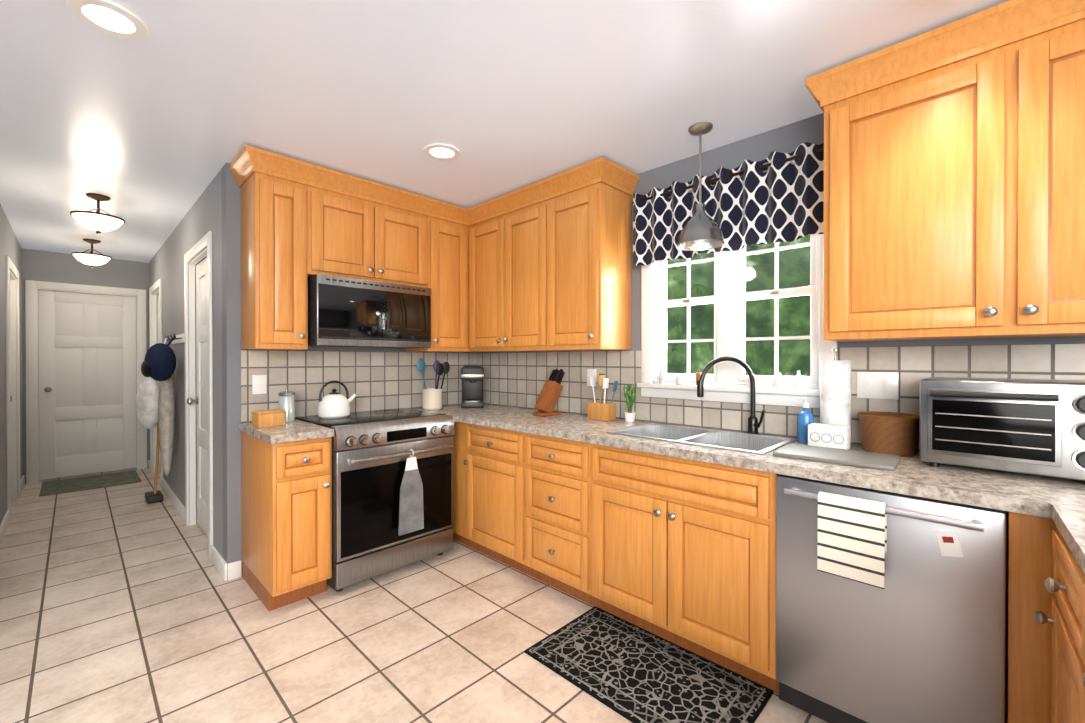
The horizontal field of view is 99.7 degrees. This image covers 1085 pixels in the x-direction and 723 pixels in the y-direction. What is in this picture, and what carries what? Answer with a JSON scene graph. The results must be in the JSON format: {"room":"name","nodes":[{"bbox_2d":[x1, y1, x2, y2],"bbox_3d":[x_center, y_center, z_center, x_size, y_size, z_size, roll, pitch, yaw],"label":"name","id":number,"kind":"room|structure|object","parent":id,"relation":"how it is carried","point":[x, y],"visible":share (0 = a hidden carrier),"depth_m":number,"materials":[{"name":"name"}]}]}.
{"room":"kitchen","nodes":[
{"label":"kitchen","id":0,"kind":"room"},
{"bbox_2d":[0,204,22,524],"bbox_3d":[-4.003,0.057,3.298,3.970,2.440,0.120,0,0,44],"label":"wall","id":1,"kind":"structure","parent":0,"point":[10,247],"depth_m":3.56,"materials":[{"name":"grey paint"}]},
{"bbox_2d":[0,510,9,543],"bbox_3d":[-3.385,1.229,2.794,2.374,0.099,0.014,0,0,44],"label":"baseboard","id":2,"kind":"structure","parent":1,"relation":"attached to","point":[5,522],"depth_m":3.39,"materials":[{"name":"white"}]},
{"bbox_2d":[6,255,19,519],"bbox_3d":[-4.606,0.216,3.955,1.000,2.115,0.056,0,0,44],"label":"door frame","id":3,"kind":"structure","parent":1,"relation":"attached to","point":[12,284],"depth_m":4.24,"materials":[{"name":"white wood"}]},
{"bbox_2d":[20,475,24,494],"bbox_3d":[-5.159,1.221,4.535,0.594,0.099,0.024,0,0,44],"label":"baseboard","id":4,"kind":"structure","parent":1,"relation":"attached to","point":[22,482],"depth_m":4.53,"materials":[{"name":"white"}]},
{"bbox_2d":[22,248,149,483],"bbox_3d":[-5.074,0.049,5.128,0.120,2.440,1.240,0,0,44],"label":"wall","id":5,"kind":"structure","parent":0,"point":[46,266],"depth_m":4.98,"materials":[{"name":"grey paint"}]},
{"bbox_2d":[25,280,145,483],"bbox_3d":[-5.039,0.211,5.095,0.056,2.115,0.950,0,0,44],"label":"door frame","id":6,"kind":"structure","parent":5,"relation":"attached to","point":[32,287],"depth_m":4.80,"materials":[{"name":"white wood"}]},
{"bbox_2d":[38,290,136,479],"bbox_3d":[-5.053,0.249,5.109,0.107,2.016,0.776,0,0,44],"label":"door","id":7,"kind":"structure","parent":5,"relation":"in","point":[87,383],"depth_m":5.10,"materials":[{"name":"white wood"}]},
{"bbox_2d":[149,170,222,556],"bbox_3d":[-3.263,0.053,4.141,3.850,2.440,0.120,0,0,44],"label":"wall","id":8,"kind":"structure","parent":0,"point":[201,219],"depth_m":3.58,"materials":[{"name":"grey paint"}]},
{"bbox_2d":[146,278,162,485],"bbox_3d":[-4.169,0.212,4.960,0.960,2.115,0.056,0,0,44],"label":"door frame","id":9,"kind":"structure","parent":8,"relation":"attached to","point":[158,284],"depth_m":5.23,"materials":[{"name":"white wood"}]},
{"bbox_2d":[157,295,159,472],"bbox_3d":[-4.155,0.249,4.974,0.786,2.016,0.107,0,0,44],"label":"hall door","id":10,"kind":"structure","parent":8,"relation":"in","point":[158,340],"depth_m":5.18,"materials":[{"name":"white wood"}]},
{"bbox_2d":[136,333,184,475],"bbox_3d":[-3.192,0.375,3.807,0.720,1.200,0.260,0,0,44],"label":"coat rack","id":11,"kind":"object","parent":8,"relation":"hanging from","point":[155,401],"visible":0.98,"depth_m":3.81,"materials":[{"name":"white fabric"}]},
{"bbox_2d":[161,478,184,521],"bbox_3d":[-3.324,1.223,4.112,1.438,0.099,0.014,0,0,44],"label":"baseboard","id":12,"kind":"structure","parent":8,"relation":"attached to","point":[169,492],"depth_m":4.04,"materials":[{"name":"white wood"}]},
{"bbox_2d":[187,257,207,536],"bbox_3d":[-2.439,0.257,3.296,0.786,2.016,0.107,0,0,44],"label":"hall door","id":13,"kind":"structure","parent":8,"relation":"in","point":[201,400],"depth_m":3.44,"materials":[{"name":"white wood"}]},
{"bbox_2d":[184,231,212,560],"bbox_3d":[-2.453,0.220,3.282,0.960,2.115,0.056,0,0,44],"label":"door frame","id":14,"kind":"structure","parent":8,"relation":"attached to","point":[206,241],"depth_m":3.55,"materials":[{"name":"white wood"}]},
{"bbox_2d":[211,545,234,580],"bbox_3d":[-1.973,1.229,2.805,0.399,0.099,0.035,0,0,44],"label":"baseboard","id":15,"kind":"structure","parent":8,"relation":"attached to","point":[230,571],"depth_m":2.70,"materials":[{"name":"white"}]},
{"bbox_2d":[221,162,476,563],"bbox_3d":[-1.249,0.057,3.361,0.120,2.440,1.820,0,0,44],"label":"wall","id":16,"kind":"structure","parent":0,"point":[231,357],"depth_m":2.70,"materials":[{"name":"grey paint"}]},
{"bbox_2d":[237,161,312,349],"bbox_3d":[-1.577,-0.569,2.692,0.338,0.993,0.268,0,0,44],"label":"upper cabinet","id":17,"kind":"object","parent":16,"relation":"attached to","point":[276,205],"depth_m":2.58,"materials":[{"name":"brown wood"}]},
{"bbox_2d":[241,350,476,422],"bbox_3d":[-1.183,0.145,3.339,0.006,0.432,1.740,0,0,44],"label":"tile backsplash","id":18,"kind":"structure","parent":16,"relation":"attached to","point":[380,380],"depth_m":3.18,"materials":[{"name":"beige tile"}]},
{"bbox_2d":[252,375,266,393],"bbox_3d":[-1.719,0.140,2.779,0.008,0.116,0.076,0,0,44],"label":"outlet","id":19,"kind":"object","parent":18,"relation":"attached to","point":[259,384],"visible":1,"depth_m":2.78,"materials":[{"name":"white plastic"}]},
{"bbox_2d":[313,177,428,287],"bbox_3d":[-1.203,-0.792,3.073,0.338,0.551,0.801,0,0,44],"label":"upper cabinet","id":20,"kind":"object","parent":16,"relation":"attached to","point":[361,234],"depth_m":2.92,"materials":[{"name":"brown wood"}]},
{"bbox_2d":[308,274,430,348],"bbox_3d":[-1.177,-0.303,3.051,0.396,0.414,0.756,0,0,44],"label":"microwave oven","id":21,"kind":"object","parent":20,"relation":"attached to","point":[344,312],"visible":0.98,"depth_m":2.86,"materials":[{"name":"black"}]},
{"bbox_2d":[405,205,464,351],"bbox_3d":[-0.772,-0.573,3.464,0.408,0.993,0.360,0,0,44],"label":"upper cabinet","id":22,"kind":"object","parent":16,"relation":"attached to","point":[446,227],"depth_m":3.35,"materials":[{"name":"brown wood"}]},
{"bbox_2d":[0,468,827,722],"bbox_3d":[-1.573,1.319,0.782,11.210,0.060,6.270,0,0,44],"label":"floor","id":23,"kind":"structure","parent":0,"point":[125,603],"depth_m":2.14,"materials":[{"name":"tile"}]},
{"bbox_2d":[39,470,141,496],"bbox_3d":[-4.727,1.265,4.802,0.700,0.009,0.730,0,0,44],"label":"mat","id":24,"kind":"object","parent":23,"relation":"on","point":[54,487],"visible":1,"depth_m":4.76,"materials":[{"name":"fabric"}]},
{"bbox_2d":[145,421,162,503],"bbox_3d":[-3.557,0.622,4.208,0.240,1.300,0.141,0,0,44],"label":"broom","id":25,"kind":"object","parent":23,"relation":"on","point":[155,495],"visible":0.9,"depth_m":4.20,"materials":[{"name":"brown wood"}]},
{"bbox_2d":[241,431,331,610],"bbox_3d":[-1.464,0.842,2.601,0.638,0.874,0.288,0,0,44],"label":"base cabinet","id":26,"kind":"object","parent":23,"relation":"on","point":[286,487],"depth_m":2.40,"materials":[{"name":"brown wood"}]},
{"bbox_2d":[238,419,333,443],"bbox_3d":[-1.461,0.385,2.585,0.648,0.039,0.304,0,0,44],"label":"countertop","id":27,"kind":"structure","parent":26,"relation":"on","point":[298,430],"depth_m":2.43,"materials":[{"name":"beige stone"}]},
{"bbox_2d":[251,409,285,427],"bbox_3d":[-1.548,0.321,2.584,0.094,0.088,0.144,0,0,36],"label":"wooden box","id":28,"kind":"object","parent":27,"relation":"on","point":[267,418],"visible":1,"depth_m":2.55,"materials":[{"name":"brown wood"}]},
{"bbox_2d":[278,389,294,422],"bbox_3d":[-1.543,0.264,2.761,0.090,0.200,0.090,0,0,44],"label":"glass canister","id":29,"kind":"object","parent":27,"relation":"on","point":[286,400],"visible":0.88,"depth_m":2.73,"materials":[{"name":"grey"}]},
{"bbox_2d":[295,408,454,591],"bbox_3d":[-1.058,0.815,2.940,0.722,0.926,0.756,0,0,44],"label":"range","id":30,"kind":"object","parent":23,"relation":"on","point":[371,452],"visible":0.79,"depth_m":2.67,"materials":[{"name":"black"}]},
{"bbox_2d":[317,381,356,418],"bbox_3d":[-1.306,0.236,2.918,0.192,0.232,0.238,0,0,44],"label":"kettle","id":31,"kind":"object","parent":30,"relation":"on","point":[333,404],"visible":1,"depth_m":2.84,"materials":[{"name":"white metal"}]},
{"bbox_2d":[398,449,423,535],"bbox_3d":[-0.781,0.767,2.724,0.051,0.496,0.162,0,0,44],"label":"oven towel","id":32,"kind":"object","parent":30,"relation":"hanging from","point":[411,514],"visible":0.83,"depth_m":2.72,"materials":[{"name":"white fabric"}]},
{"bbox_2d":[452,422,460,542],"bbox_3d":[-0.515,0.838,3.471,0.778,0.874,0.638,0,0,44],"label":"base cabinet","id":33,"kind":"object","parent":23,"relation":"on","point":[456,527],"depth_m":3.12,"materials":[{"name":"brown wood"}]},
{"bbox_2d":[411,408,457,421],"bbox_3d":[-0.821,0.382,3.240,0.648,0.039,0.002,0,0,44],"label":"countertop","id":34,"kind":"structure","parent":33,"relation":"on","point":[454,414],"depth_m":3.19,"materials":[{"name":"beige stone"}]},
{"bbox_2d":[430,404,1084,516],"bbox_3d":[0.615,0.386,2.346,3.953,0.039,0.652,0,0,44],"label":"countertop","id":35,"kind":"structure","parent":33,"relation":"on","point":[986,488],"depth_m":1.63,"materials":[{"name":"beige stone"}]},
{"bbox_2d":[417,358,449,409],"bbox_3d":[-0.833,0.166,3.467,0.203,0.389,0.241,0,0,44],"label":"utensil crock","id":36,"kind":"object","parent":35,"relation":"on","point":[431,398],"visible":1,"depth_m":3.41,"materials":[{"name":"beige ceramic"}]},
{"bbox_2d":[461,366,483,407],"bbox_3d":[-0.559,0.197,3.656,0.178,0.325,0.267,0,0,-8],"label":"coffee maker","id":37,"kind":"object","parent":35,"relation":"on","point":[472,377],"visible":1,"depth_m":3.58,"materials":[{"name":"black plastic"}]},
{"bbox_2d":[532,369,564,416],"bbox_3d":[0.051,0.207,3.118,0.220,0.312,0.110,0,0,-36],"label":"knife block","id":38,"kind":"object","parent":35,"relation":"on","point":[547,400],"visible":1,"depth_m":3.08,"materials":[{"name":"brown wood"}]},
{"bbox_2d":[588,374,617,420],"bbox_3d":[0.379,0.220,2.865,0.188,0.286,0.103,0,0,44],"label":"utensil caddy","id":39,"kind":"object","parent":35,"relation":"on","point":[602,411],"visible":1,"depth_m":2.83,"materials":[{"name":"brown wood"}]},
{"bbox_2d":[623,384,635,421],"bbox_3d":[0.533,0.250,2.790,0.083,0.228,0.130,0,0,44],"label":"potted plant","id":40,"kind":"object","parent":35,"relation":"on","point":[629,415],"visible":1,"depth_m":2.77,"materials":[{"name":"green plant"}]},
{"bbox_2d":[606,423,796,453],"bbox_3d":[0.758,0.449,2.240,0.764,0.176,0.454,0,0,44],"label":"sink","id":41,"kind":"object","parent":35,"relation":"in","point":[746,442],"visible":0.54,"depth_m":2.31,"materials":[{"name":"silver metal"}]},
{"bbox_2d":[697,356,764,434],"bbox_3d":[0.949,0.170,2.280,0.269,0.393,0.253,0,0,44],"label":"tap","id":42,"kind":"object","parent":35,"relation":"on","point":[753,425],"visible":0.98,"depth_m":2.29,"materials":[{"name":"grey metal"}]},
{"bbox_2d":[797,397,813,443],"bbox_3d":[1.187,0.264,2.063,0.068,0.206,0.069,0,0,44],"label":"soap dispenser","id":43,"kind":"object","parent":35,"relation":"on","point":[805,418],"visible":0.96,"depth_m":2.04,"materials":[{"name":"blue plastic"}]},
{"bbox_2d":[820,348,850,426],"bbox_3d":[1.284,0.154,2.004,0.116,0.428,0.116,0,0,44],"label":"paper towel roll","id":44,"kind":"object","parent":35,"relation":"on","point":[835,391],"visible":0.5,"depth_m":1.96,"materials":[{"name":"white paper"}]},
{"bbox_2d":[773,443,899,470],"bbox_3d":[1.124,0.361,1.756,0.380,0.016,0.250,0,0,41],"label":"slate board","id":45,"kind":"object","parent":35,"relation":"on","point":[880,461],"visible":1,"depth_m":1.72,"materials":[{"name":"grey stone"}]},
{"bbox_2d":[808,423,850,449],"bbox_3d":[1.206,0.318,1.926,0.140,0.100,0.081,0,0,44],"label":"box","id":46,"kind":"object","parent":45,"relation":"on","point":[829,435],"visible":0.92,"depth_m":1.89,"materials":[{"name":"white cardboard"}]},
{"bbox_2d":[857,411,919,456],"bbox_3d":[1.402,0.291,1.854,0.210,0.155,0.210,0,0,44],"label":"wicker basket","id":47,"kind":"object","parent":35,"relation":"on","point":[894,433],"visible":0.94,"depth_m":1.78,"materials":[{"name":"brown wicker"}]},
{"bbox_2d":[461,422,520,570],"bbox_3d":[-0.086,0.840,3.051,0.556,0.874,0.638,0,0,44],"label":"base cabinet","id":48,"kind":"object","parent":23,"relation":"on","point":[490,456],"depth_m":2.84,"materials":[{"name":"brown wood"}]},
{"bbox_2d":[521,432,660,610],"bbox_3d":[0.285,0.842,2.689,0.480,0.874,0.638,0,0,44],"label":"base cabinet","id":49,"kind":"object","parent":23,"relation":"on","point":[591,513],"depth_m":2.31,"materials":[{"name":"brown wood"}]},
{"bbox_2d":[524,606,773,722],"bbox_3d":[0.408,1.279,1.893,0.870,0.008,0.510,0,0,44],"label":"kitchen rug","id":50,"kind":"object","parent":23,"relation":"on","point":[631,672],"visible":1,"depth_m":1.86,"materials":[{"name":"black fabric"}]},
{"bbox_2d":[776,474,1005,722],"bbox_3d":[1.269,0.850,1.678,0.596,0.867,0.691,0,0,44],"label":"dishwasher","id":51,"kind":"object","parent":23,"relation":"on","point":[920,637],"visible":0.94,"depth_m":1.42,"materials":[{"name":"silver metal"}]},
{"bbox_2d":[817,491,886,588],"bbox_3d":[0.995,0.566,1.475,0.180,0.259,0.045,0,0,44],"label":"dish towel","id":52,"kind":"object","parent":51,"relation":"hanging from","point":[852,538],"visible":0.94,"depth_m":1.46,"materials":[{"name":"white fabric"}]},
{"bbox_2d":[1029,515,1081,722],"bbox_3d":[1.425,0.851,0.823,0.707,0.874,0.483,0,0,44],"label":"base cabinet","id":53,"kind":"object","parent":23,"relation":"on","point":[1046,543],"depth_m":1.24,"materials":[{"name":"brown wood"}]},
{"bbox_2d":[1041,562,1084,722],"bbox_3d":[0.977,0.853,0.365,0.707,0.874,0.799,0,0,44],"label":"base cabinet","id":54,"kind":"object","parent":23,"relation":"on","point":[1062,587],"depth_m":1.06,"materials":[{"name":"brown wood"}]},
{"bbox_2d":[1034,475,1084,491],"bbox_3d":[1.806,0.391,1.209,0.660,0.039,0.390,0,0,44],"label":"countertop","id":55,"kind":"structure","parent":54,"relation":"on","point":[1047,482],"depth_m":1.39,"materials":[{"name":"beige stone"}]},
{"bbox_2d":[919,377,1084,480],"bbox_3d":[1.583,0.217,1.560,0.440,0.306,0.367,0,0,44],"label":"toaster oven","id":56,"kind":"object","parent":55,"relation":"on","point":[1031,426],"visible":1,"depth_m":1.46,"materials":[{"name":"silver metal"}]},
{"bbox_2d":[1042,496,1084,573],"bbox_3d":[1.141,0.395,0.496,0.706,0.039,1.260,0,0,44],"label":"countertop","id":57,"kind":"structure","parent":54,"relation":"on","point":[1060,502],"depth_m":1.09,"materials":[{"name":"beige stone"}]},
{"bbox_2d":[0,0,1008,262],"bbox_3d":[-1.573,-1.181,0.770,11.210,0.060,6.270,0,0,44],"label":"ceiling","id":58,"kind":"structure","parent":0,"point":[168,118],"depth_m":1.94,"materials":[{"name":"paint"}]},
{"bbox_2d":[71,238,111,267],"bbox_3d":[-4.337,-1.034,4.403,0.280,0.268,0.280,0,0,44],"label":"pendant lamp","id":59,"kind":"object","parent":58,"relation":"hanging from","point":[91,258],"visible":1,"depth_m":4.35,"materials":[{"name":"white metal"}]},
{"bbox_2d":[70,193,124,233],"bbox_3d":[-3.122,-1.028,3.214,0.280,0.268,0.280,0,0,44],"label":"pendant lamp","id":60,"kind":"object","parent":58,"relation":"hanging from","point":[97,221],"visible":1,"depth_m":3.16,"materials":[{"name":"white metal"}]},
{"bbox_2d":[66,0,148,39],"bbox_3d":[-1.451,-1.149,1.532,0.200,0.010,0.200,0,0,44],"label":"recessed light","id":61,"kind":"object","parent":58,"relation":"in","point":[109,17],"visible":0.98,"depth_m":1.53,"materials":[{"name":"white plastic"}]},
{"bbox_2d":[423,143,459,160],"bbox_3d":[-0.554,-1.154,2.522,0.200,0.010,0.200,0,0,44],"label":"recessed light","id":62,"kind":"object","parent":58,"relation":"in","point":[441,151],"visible":1,"depth_m":2.51,"materials":[{"name":"white plastic"}]},
{"bbox_2d":[676,122,724,250],"bbox_3d":[0.782,-0.867,2.266,0.230,0.582,0.230,0,0,44],"label":"pendant light","id":63,"kind":"object","parent":58,"relation":"hanging from","point":[701,230],"visible":1,"depth_m":2.24,"materials":[{"name":"grey metal"}]},
{"bbox_2d":[919,0,945,2],"bbox_3d":[1.234,-1.148,1.361,0.200,0.010,0.200,0,0,44],"label":"recessed light","id":64,"kind":"object","parent":58,"relation":"in","point":[929,1],"visible":0.88,"depth_m":1.45,"materials":[{"name":"white"}]},
{"bbox_2d":[477,113,1084,450],"bbox_3d":[1.942,0.065,1.619,7.120,2.440,0.150,0,0,44],"label":"wall","id":65,"kind":"structure","parent":0,"point":[790,138],"depth_m":2.36,"materials":[{"name":"grey paint"}]},
{"bbox_2d":[465,185,552,351],"bbox_3d":[-0.160,-0.572,3.277,0.911,0.993,0.410,0,0,44],"label":"upper cabinet","id":66,"kind":"object","parent":65,"relation":"attached to","point":[544,264],"depth_m":3.15,"materials":[{"name":"brown wood"}]},
{"bbox_2d":[553,173,634,350],"bbox_3d":[0.265,-0.570,2.912,0.492,0.993,0.339,0,0,44],"label":"upper cabinet","id":67,"kind":"object","parent":65,"relation":"attached to","point":[592,215],"depth_m":2.74,"materials":[{"name":"brown wood"}]},
{"bbox_2d":[637,383,819,407],"bbox_3d":[0.975,0.174,2.443,1.059,0.084,0.066,0,0,44],"label":"window sill","id":68,"kind":"structure","parent":65,"relation":"attached to","point":[775,396],"depth_m":2.39,"materials":[{"name":"white wood"}]},
{"bbox_2d":[658,372,664,383],"bbox_3d":[0.711,0.097,2.687,0.039,0.065,0.044,0,0,44],"label":"figurine","id":69,"kind":"object","parent":68,"relation":"on","point":[661,377],"depth_m":2.68,"materials":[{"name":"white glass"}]},
{"bbox_2d":[676,375,683,383],"bbox_3d":[0.794,0.102,2.606,0.043,0.046,0.044,0,0,44],"label":"figurine","id":70,"kind":"object","parent":68,"relation":"on","point":[680,379],"depth_m":2.60,"materials":[{"name":"white ceramic"}]},
{"bbox_2d":[696,370,700,384],"bbox_3d":[0.873,0.088,2.529,0.023,0.077,0.044,0,0,44],"label":"figurine","id":71,"kind":"object","parent":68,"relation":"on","point":[698,374],"depth_m":2.53,"materials":[{"name":"brown ceramic"}]},
{"bbox_2d":[746,377,749,386],"bbox_3d":[1.062,0.104,2.344,0.015,0.046,0.044,0,0,44],"label":"figurine","id":72,"kind":"object","parent":68,"relation":"on","point":[747,379],"depth_m":2.33,"materials":[{"name":"white ceramic"}]},
{"bbox_2d":[774,372,782,388],"bbox_3d":[1.165,0.093,2.243,0.036,0.078,0.044,0,0,44],"label":"figurine","id":73,"kind":"object","parent":68,"relation":"on","point":[778,380],"depth_m":2.23,"materials":[{"name":"white ceramic"}]},
{"bbox_2d":[795,370,801,388],"bbox_3d":[1.228,0.085,2.181,0.026,0.086,0.044,0,0,44],"label":"bottle","id":74,"kind":"object","parent":68,"relation":"on","point":[798,378],"depth_m":2.17,"materials":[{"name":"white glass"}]},
{"bbox_2d":[641,234,837,389],"bbox_3d":[1.030,-0.380,2.496,1.029,1.022,0.166,0,0,44],"label":"window unit","id":75,"kind":"structure","parent":65,"relation":"in","point":[730,297],"depth_m":2.45,"materials":[{"name":"white wood"}]},
{"bbox_2d":[632,142,823,265],"bbox_3d":[0.933,-0.789,2.406,1.050,0.442,0.092,0,0,44],"label":"valance curtain","id":76,"kind":"object","parent":75,"relation":"attached to","point":[773,196],"visible":0.88,"depth_m":2.29,"materials":[{"name":"fabric"}]},
{"bbox_2d":[477,343,1084,450],"bbox_3d":[0.850,0.148,2.576,3.980,0.432,0.007,0,0,44],"label":"tile backsplash","id":77,"kind":"structure","parent":65,"relation":"attached to","point":[513,379],"depth_m":2.32,"materials":[{"name":"beige tile"}]},
{"bbox_2d":[587,369,595,385],"bbox_3d":[0.330,0.108,3.074,0.076,0.116,0.008,0,0,44],"label":"outlet","id":78,"kind":"object","parent":77,"relation":"attached to","point":[591,372],"visible":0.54,"depth_m":3.08,"materials":[{"name":"white plastic"}]},
{"bbox_2d":[857,372,898,399],"bbox_3d":[1.447,0.103,1.978,0.146,0.116,0.016,0,0,44],"label":"light switch","id":79,"kind":"object","parent":77,"relation":"attached to","point":[878,385],"visible":1,"depth_m":1.98,"materials":[{"name":"white plastic"}]},
{"bbox_2d":[805,0,1084,341],"bbox_3d":[1.608,-0.613,1.574,1.170,1.053,0.373,0,0,44],"label":"upper cabinet","id":80,"kind":"object","parent":65,"relation":"attached to","point":[954,179],"visible":1,"depth_m":1.55,"materials":[{"name":"brown wood"}]},
{"label":"outside","id":81,"kind":"structure","parent":0,"visible":0},
{"bbox_2d":[667,234,810,376],"bbox_3d":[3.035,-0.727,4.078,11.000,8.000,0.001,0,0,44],"label":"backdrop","id":82,"kind":"structure","parent":81,"point":[796,309],"depth_m":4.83,"materials":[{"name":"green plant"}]}
]}

